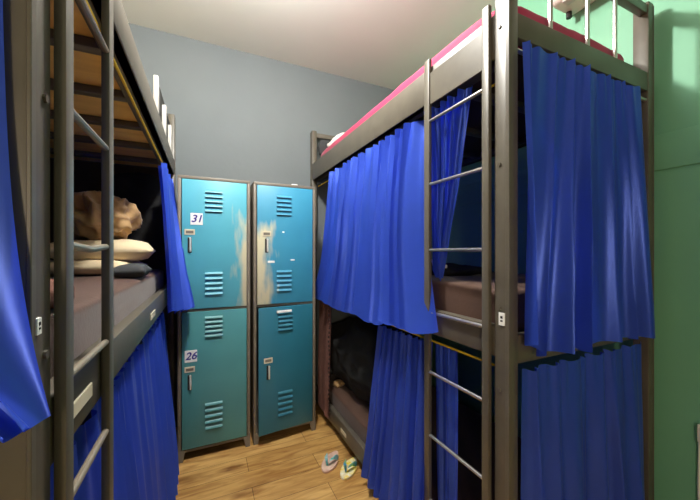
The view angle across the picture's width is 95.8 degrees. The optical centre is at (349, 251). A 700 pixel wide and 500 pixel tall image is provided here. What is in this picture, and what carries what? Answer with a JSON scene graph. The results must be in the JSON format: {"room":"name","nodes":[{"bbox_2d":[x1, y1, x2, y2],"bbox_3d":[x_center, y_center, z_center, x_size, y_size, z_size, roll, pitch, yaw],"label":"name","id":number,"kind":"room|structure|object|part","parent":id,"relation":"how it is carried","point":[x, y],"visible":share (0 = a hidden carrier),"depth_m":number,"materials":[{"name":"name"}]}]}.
{"room":"dormitory","nodes":[
{"label":"dormitory","id":0,"kind":"room"},
{"bbox_2d":[81,23,393,426],"bbox_3d":[-0.904,-0.160,2.666,3.220,3.000,0.100,0,0,-25],"label":"wall","id":1,"kind":"structure","parent":0,"point":[239,115],"depth_m":2.63,"materials":[{"name":"grey paint"}]},
{"bbox_2d":[176,403,378,499],"bbox_3d":[0.045,1.390,0.598,3.220,0.100,4.650,0,0,-25],"label":"floor","id":2,"kind":"structure","parent":0,"point":[285,464],"depth_m":1.93,"materials":[{"name":"brown wood"}]},
{"bbox_2d":[0,0,175,499],"bbox_3d":[-1.278,0.170,1.171,0.981,2.340,2.138,0,0,-25],"label":"bunk bed","id":3,"kind":"object","parent":2,"relation":"on","point":[82,111],"visible":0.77,"depth_m":0.48,"materials":[{"name":"grey metal"}]},
{"bbox_3d":[-0.432,0.170,0.417,0.046,2.340,0.062,0,0,-25],"label":"post","id":4,"kind":"part","parent":3,"relation":"part of","materials":[{"name":"grey metal"}]},
{"bbox_2d":[0,0,50,442],"bbox_3d":[-0.754,-0.181,0.188,0.884,0.799,0.079,0,0,-25],"label":"curtain","id":5,"kind":"object","parent":3,"relation":"hanging from","point":[23,402],"visible":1,"depth_m":0.37,"materials":[{"name":"blue fabric"}]},
{"bbox_3d":[-0.478,0.265,0.562,0.005,0.026,0.110,0,0,-25],"label":"label plate","id":6,"kind":"part","parent":3,"relation":"part of","materials":[{"name":"beige plastic"}]},
{"bbox_3d":[-1.722,-0.627,2.122,0.884,0.075,0.030,0,0,-25],"label":"rail","id":7,"kind":"part","parent":3,"relation":"part of","materials":[{"name":"green paint"}]},
{"bbox_2d":[50,269,163,378],"bbox_3d":[-1.286,0.185,1.173,0.866,0.147,2.010,0,0,-25],"label":"mattress","id":8,"kind":"object","parent":3,"relation":"on","point":[129,293],"visible":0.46,"depth_m":0.97,"materials":[{"name":"fabric"}]},
{"bbox_2d":[50,279,74,308],"bbox_3d":[-0.650,0.088,0.580,0.184,0.070,0.248,0,0,-25],"label":"folded blanket","id":9,"kind":"object","parent":8,"relation":"on","point":[51,280],"visible":0.09,"depth_m":0.61,"materials":[{"name":"red fabric"}]},
{"bbox_2d":[50,259,147,276],"bbox_3d":[-1.300,0.072,1.582,0.421,0.092,0.340,0,0,-19],"label":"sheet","id":10,"kind":"object","parent":8,"relation":"on","point":[88,267],"visible":0.25,"depth_m":1.46,"materials":[{"name":"beige fabric"}]},
{"bbox_2d":[50,239,155,261],"bbox_3d":[-1.270,-0.005,1.637,0.442,0.124,0.362,0,0,-30],"label":"pillow","id":11,"kind":"object","parent":10,"relation":"on","point":[125,250],"visible":0.52,"depth_m":1.55,"materials":[{"name":"beige fabric"}]},
{"bbox_2d":[74,191,142,239],"bbox_3d":[-1.310,-0.180,1.664,0.357,0.289,0.357,0,0,-39],"label":"blanket","id":12,"kind":"object","parent":11,"relation":"on","point":[87,205],"visible":0.75,"depth_m":1.58,"materials":[{"name":"brown fabric"}]},
{"bbox_2d":[114,263,151,277],"bbox_3d":[-0.993,0.085,1.436,0.132,0.066,0.205,0,0,-25],"label":"pillow","id":13,"kind":"object","parent":8,"relation":"on","point":[132,270],"visible":0.93,"depth_m":1.37,"materials":[{"name":"grey fabric"}]},
{"bbox_3d":[-0.878,0.260,1.355,0.064,0.100,2.023,0,0,-25],"label":"rail","id":14,"kind":"part","parent":3,"relation":"part of","materials":[{"name":"grey metal"}]},
{"bbox_3d":[-1.713,-0.188,2.102,0.860,0.815,0.009,0,0,-25],"label":"headboard","id":15,"kind":"part","parent":3,"relation":"part of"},
{"bbox_2d":[50,311,178,499],"bbox_3d":[-0.777,0.832,1.242,0.121,0.943,1.657,0,0,-25],"label":"curtain","id":16,"kind":"object","parent":3,"relation":"hanging from","point":[146,463],"visible":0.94,"depth_m":1.16,"materials":[{"name":"blue fabric"}]},
{"bbox_3d":[-0.854,-0.474,1.366,0.008,0.011,2.011,0,0,-25],"label":"curtain cord","id":17,"kind":"part","parent":3,"relation":"part of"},
{"bbox_3d":[-0.878,-0.613,1.355,0.064,0.105,2.023,0,0,-25],"label":"rail","id":18,"kind":"part","parent":3,"relation":"part of","materials":[{"name":"grey metal"}]},
{"bbox_2d":[114,172,164,252],"bbox_3d":[-1.444,-0.251,2.146,0.431,0.582,0.144,0,0,-25],"label":"jacket","id":19,"kind":"object","parent":3,"relation":"hanging from","point":[143,190],"visible":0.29,"depth_m":2.12,"materials":[{"name":"black fabric"}]},
{"bbox_3d":[-0.833,0.265,1.334,0.005,0.026,0.120,0,0,-25],"label":"label plate","id":20,"kind":"part","parent":3,"relation":"part of","materials":[{"name":"beige plastic"}]},
{"bbox_3d":[-1.160,-0.777,1.982,0.012,0.235,0.590,0,0,-25],"label":"guard panel","id":21,"kind":"part","parent":3,"relation":"part of","materials":[{"name":"white metal"}]},
{"bbox_3d":[-1.298,0.172,2.304,0.046,2.335,0.062,0,0,-25],"label":"post","id":22,"kind":"part","parent":3,"relation":"part of","materials":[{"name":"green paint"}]},
{"bbox_2d":[158,162,194,313],"bbox_3d":[-1.071,-0.066,1.979,0.189,0.825,0.678,0,0,-25],"label":"curtain","id":23,"kind":"object","parent":3,"relation":"hanging from","point":[179,293],"visible":0.99,"depth_m":1.80,"materials":[{"name":"blue fabric"}]},
{"bbox_2d":[178,175,249,463],"bbox_3d":[-0.979,0.425,2.285,0.442,1.830,0.469,0,0,-25],"label":"locker","id":24,"kind":"object","parent":2,"relation":"on","point":[214,213],"visible":0.96,"depth_m":2.08,"materials":[{"name":"blue metal"}]},
{"bbox_3d":[-1.023,0.835,2.016,0.024,0.098,0.015,0,0,-25],"label":"handle","id":25,"kind":"part","parent":24,"relation":"part of","materials":[{"name":"metal"}]},
{"bbox_3d":[-1.023,-0.045,2.016,0.024,0.098,0.015,0,0,-25],"label":"handle","id":26,"kind":"part","parent":24,"relation":"part of","materials":[{"name":"metal"}]},
{"bbox_3d":[-1.019,0.668,2.024,0.073,0.076,0.004,0,0,-25],"label":"number plate","id":27,"kind":"part","parent":24,"relation":"part of","materials":[{"name":"white paper"}]},
{"bbox_3d":[-0.989,-0.213,2.037,0.072,0.076,0.004,0,0,-25],"label":"number plate","id":28,"kind":"part","parent":24,"relation":"part of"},
{"bbox_3d":[-0.889,0.825,2.089,0.394,0.875,0.029,0,0,-25],"label":"door","id":29,"kind":"part","parent":24,"relation":"part of","materials":[{"name":"teal metal"}]},
{"bbox_3d":[-0.889,-0.050,2.089,0.394,0.836,0.029,0,0,-25],"label":"door","id":30,"kind":"part","parent":24,"relation":"part of","materials":[{"name":"teal metal"}]},
{"bbox_2d":[250,181,315,444],"bbox_3d":[-0.545,0.425,2.462,0.450,1.830,0.510,0,0,-25],"label":"locker","id":31,"kind":"object","parent":2,"relation":"on","point":[282,216],"visible":0.95,"depth_m":2.27,"materials":[{"name":"blue metal"}]},
{"bbox_3d":[-0.583,-0.045,2.217,0.024,0.098,0.015,0,0,-25],"label":"handle","id":32,"kind":"part","parent":31,"relation":"part of","materials":[{"name":"metal"}]},
{"bbox_3d":[-0.562,0.835,2.182,0.024,0.098,0.015,0,0,-32],"label":"handle","id":33,"kind":"part","parent":31,"relation":"part of","materials":[{"name":"metal"}]},
{"bbox_3d":[-0.464,-0.050,2.284,0.402,0.836,0.029,0,0,-25],"label":"door","id":34,"kind":"part","parent":31,"relation":"part of","materials":[{"name":"teal metal"}]},
{"bbox_3d":[-0.452,0.825,2.263,0.402,0.875,0.029,0,0,-32],"label":"door","id":35,"kind":"part","parent":31,"relation":"part of","materials":[{"name":"teal metal"}]},
{"bbox_2d":[321,451,338,472],"bbox_3d":[-0.122,1.314,2.010,0.093,0.052,0.212,0,0,15],"label":"flip flop","id":36,"kind":"object","parent":2,"relation":"on","point":[330,462],"visible":1,"depth_m":1.98,"materials":[{"name":"pink plastic"}]},
{"bbox_2d":[340,457,356,479],"bbox_3d":[-0.004,1.314,1.949,0.091,0.052,0.208,0,0,18],"label":"flip flop","id":37,"kind":"object","parent":2,"relation":"on","point":[349,467],"visible":1,"depth_m":1.92,"materials":[{"name":"yellow rubber"}]},
{"bbox_2d":[310,0,653,499],"bbox_3d":[0.465,0.135,2.084,0.904,2.410,2.033,0,0,-25],"label":"bunk bed","id":38,"kind":"object","parent":2,"relation":"on","point":[489,60],"visible":0.48,"depth_m":1.12,"materials":[{"name":"grey metal"}]},
{"bbox_3d":[-0.325,0.135,2.809,0.046,2.410,0.056,0,0,-25],"label":"post","id":39,"kind":"part","parent":38,"relation":"part of","materials":[{"name":"grey metal"}]},
{"bbox_2d":[318,300,330,417],"bbox_3d":[-0.206,0.815,2.494,0.047,0.889,0.292,0,0,-25],"label":"hanging cloth","id":40,"kind":"object","parent":38,"relation":"hanging from","point":[324,343],"visible":0.97,"depth_m":2.49,"materials":[{"name":"brown fabric"}]},
{"bbox_3d":[0.056,-1.040,2.992,0.807,0.040,0.030,0,0,-25],"label":"frame","id":41,"kind":"part","parent":38,"relation":"part of","materials":[{"name":"green paint"}]},
{"bbox_3d":[0.100,1.228,1.916,0.064,0.105,1.928,0,0,-25],"label":"rail","id":42,"kind":"part","parent":38,"relation":"part of","materials":[{"name":"grey metal"}]},
{"bbox_2d":[315,120,437,333],"bbox_3d":[0.042,-0.108,1.893,0.179,0.999,1.466,0,0,-25],"label":"curtain","id":43,"kind":"object","parent":38,"relation":"hanging from","point":[371,268],"visible":0.96,"depth_m":1.63,"materials":[{"name":"blue fabric"}]},
{"bbox_2d":[361,325,432,499],"bbox_3d":[0.219,0.845,1.579,0.113,0.908,0.553,0,0,-25],"label":"curtain","id":44,"kind":"object","parent":38,"relation":"hanging from","point":[393,461],"visible":0.97,"depth_m":1.54,"materials":[{"name":"blue fabric"}]},
{"bbox_3d":[0.100,-0.703,1.916,0.064,0.145,1.928,0,0,-25],"label":"rail","id":45,"kind":"part","parent":38,"relation":"part of","materials":[{"name":"grey metal"}]},
{"bbox_3d":[0.100,0.290,1.916,0.064,0.100,1.928,0,0,-25],"label":"rail","id":46,"kind":"part","parent":38,"relation":"part of","materials":[{"name":"grey metal"}]},
{"bbox_2d":[329,373,520,499],"bbox_3d":[0.472,1.153,2.087,0.790,0.149,1.914,0,0,-25],"label":"mattress","id":47,"kind":"object","parent":38,"relation":"on","point":[355,411],"visible":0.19,"depth_m":1.88,"materials":[{"name":"brown fabric"}]},
{"bbox_2d":[333,379,344,387],"bbox_3d":[-0.090,1.062,2.559,0.082,0.060,0.099,0,0,42],"label":"rag","id":48,"kind":"object","parent":47,"relation":"on","point":[338,383],"visible":0.86,"depth_m":2.53,"materials":[{"name":"beige fabric"}]},
{"bbox_2d":[330,317,420,403],"bbox_3d":[0.181,0.807,2.416,0.551,0.567,0.938,0,0,-25],"label":"bag","id":49,"kind":"object","parent":47,"relation":"on","point":[353,340],"visible":0.46,"depth_m":2.25,"materials":[{"name":"black fabric"}]},
{"bbox_3d":[0.106,0.386,1.919,0.008,0.009,1.930,0,0,-25],"label":"curtain cord","id":50,"kind":"part","parent":38,"relation":"part of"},
{"bbox_2d":[436,344,457,499],"bbox_3d":[0.395,0.773,1.301,0.022,0.766,0.139,0,0,-25],"label":"curtain","id":51,"kind":"object","parent":38,"relation":"hanging from","point":[446,359],"visible":0.94,"depth_m":1.30,"materials":[{"name":"blue fabric"}]},
{"bbox_2d":[432,86,472,280],"bbox_3d":[0.397,-0.241,1.272,0.088,0.734,0.258,0,0,-25],"label":"curtain","id":52,"kind":"object","parent":38,"relation":"hanging from","point":[449,130],"visible":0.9,"depth_m":1.30,"materials":[{"name":"blue fabric"}]},
{"bbox_2d":[321,6,623,156],"bbox_3d":[0.470,-0.771,2.086,0.802,0.179,1.935,0,0,-25],"label":"mattress","id":53,"kind":"object","parent":38,"relation":"on","point":[521,10],"visible":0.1,"depth_m":1.27,"materials":[{"name":"pink fabric"}]},
{"bbox_2d":[317,140,329,154],"bbox_3d":[-0.216,-0.922,2.810,0.143,0.144,0.047,0,0,-25],"label":"pillow","id":54,"kind":"object","parent":53,"relation":"on","point":[322,145],"visible":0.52,"depth_m":2.78,"materials":[{"name":"grey fabric"}]},
{"bbox_2d":[327,132,344,146],"bbox_3d":[-0.027,-0.931,2.740,0.267,0.158,0.228,0,0,-36],"label":"pillow","id":55,"kind":"object","parent":53,"relation":"on","point":[336,137],"visible":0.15,"depth_m":2.69,"materials":[{"name":"white fabric"}]},
{"bbox_2d":[432,272,525,330],"bbox_3d":[0.472,0.204,2.087,0.790,0.169,1.914,0,0,-25],"label":"mattress","id":56,"kind":"object","parent":38,"relation":"on","point":[461,295],"visible":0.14,"depth_m":1.24,"materials":[{"name":"brown fabric"}]},
{"bbox_2d":[432,263,481,275],"bbox_3d":[0.515,0.094,1.760,0.357,0.072,0.475,0,0,-25],"label":"jacket","id":57,"kind":"object","parent":56,"relation":"on","point":[452,269],"visible":0.41,"depth_m":1.55,"materials":[{"name":"black fabric"}]},
{"bbox_3d":[0.842,-0.703,2.257,0.064,0.145,1.928,0,0,-25],"label":"rail","id":58,"kind":"part","parent":38,"relation":"part of","materials":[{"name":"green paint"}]},
{"bbox_3d":[0.499,0.140,1.012,0.046,2.400,0.056,0,0,-25],"label":"post","id":59,"kind":"part","parent":38,"relation":"part of","materials":[{"name":"grey metal"}]},
{"bbox_3d":[0.887,0.310,1.181,0.807,0.090,0.030,0,0,-25],"label":"rail","id":60,"kind":"part","parent":38,"relation":"part of","materials":[{"name":"grey metal"}]},
{"bbox_3d":[0.894,-0.645,1.177,0.813,0.013,0.014,0,0,-25],"label":"curtain rod","id":61,"kind":"part","parent":38,"relation":"part of","materials":[{"name":"metal"}]},
{"bbox_2d":[521,341,644,499],"bbox_3d":[0.892,0.826,1.125,0.762,0.922,0.067,0,0,-25],"label":"curtain","id":62,"kind":"object","parent":38,"relation":"hanging from","point":[582,418],"visible":1,"depth_m":1.12,"materials":[{"name":"blue fabric"}]},
{"bbox_3d":[0.887,-0.720,1.181,0.807,0.080,0.030,0,0,-25],"label":"rail","id":63,"kind":"part","parent":38,"relation":"part of","materials":[{"name":"grey metal"}]},
{"bbox_2d":[522,40,654,355],"bbox_3d":[0.882,-0.159,1.109,0.730,1.002,0.084,0,0,-25],"label":"curtain","id":64,"kind":"object","parent":38,"relation":"hanging from","point":[588,281],"visible":1,"depth_m":1.07,"materials":[{"name":"blue fabric"}]},
{"bbox_3d":[0.887,-1.030,1.181,0.807,0.040,0.030,0,0,-25],"label":"frame","id":65,"kind":"part","parent":38,"relation":"part of","materials":[{"name":"green paint"}]},
{"bbox_3d":[1.267,0.140,1.365,0.046,2.400,0.056,0,0,-25],"label":"post","id":66,"kind":"part","parent":38,"relation":"part of","materials":[{"name":"grey metal"}]},
{"bbox_2d":[121,0,494,89],"bbox_3d":[0.045,-1.710,0.598,3.220,0.100,4.650,0,0,-25],"label":"ceiling","id":67,"kind":"structure","parent":0,"point":[383,43],"depth_m":2.34,"materials":[{"name":"paint"}]},
{"bbox_2d":[418,0,699,499],"bbox_3d":[1.462,-0.160,1.249,0.100,3.000,4.450,0,0,-25],"label":"wall","id":68,"kind":"structure","parent":0,"point":[676,22],"depth_m":1.35,"materials":[{"name":"green paint"}]},
{"bbox_2d":[553,0,595,19],"bbox_3d":[1.266,-1.380,1.329,0.190,0.300,0.760,0,0,-25],"label":"air conditioner","id":69,"kind":"object","parent":68,"relation":"attached to","point":[569,7],"visible":0.79,"depth_m":1.62,"materials":[{"name":"white plastic"}]},
{"bbox_2d":[455,125,699,206],"bbox_3d":[1.412,-0.431,1.226,0.013,0.152,4.450,0,0,-25],"label":"trim","id":70,"kind":"structure","parent":68,"relation":"attached to","point":[678,148],"depth_m":1.35,"materials":[{"name":"green paint"}]},
{"bbox_2d":[697,423,699,499],"bbox_3d":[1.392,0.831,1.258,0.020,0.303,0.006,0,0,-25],"label":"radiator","id":71,"kind":"object","parent":68,"relation":"attached to","point":[698,425],"visible":1,"depth_m":1.25,"materials":[{"name":"grey metal"}]}
]}

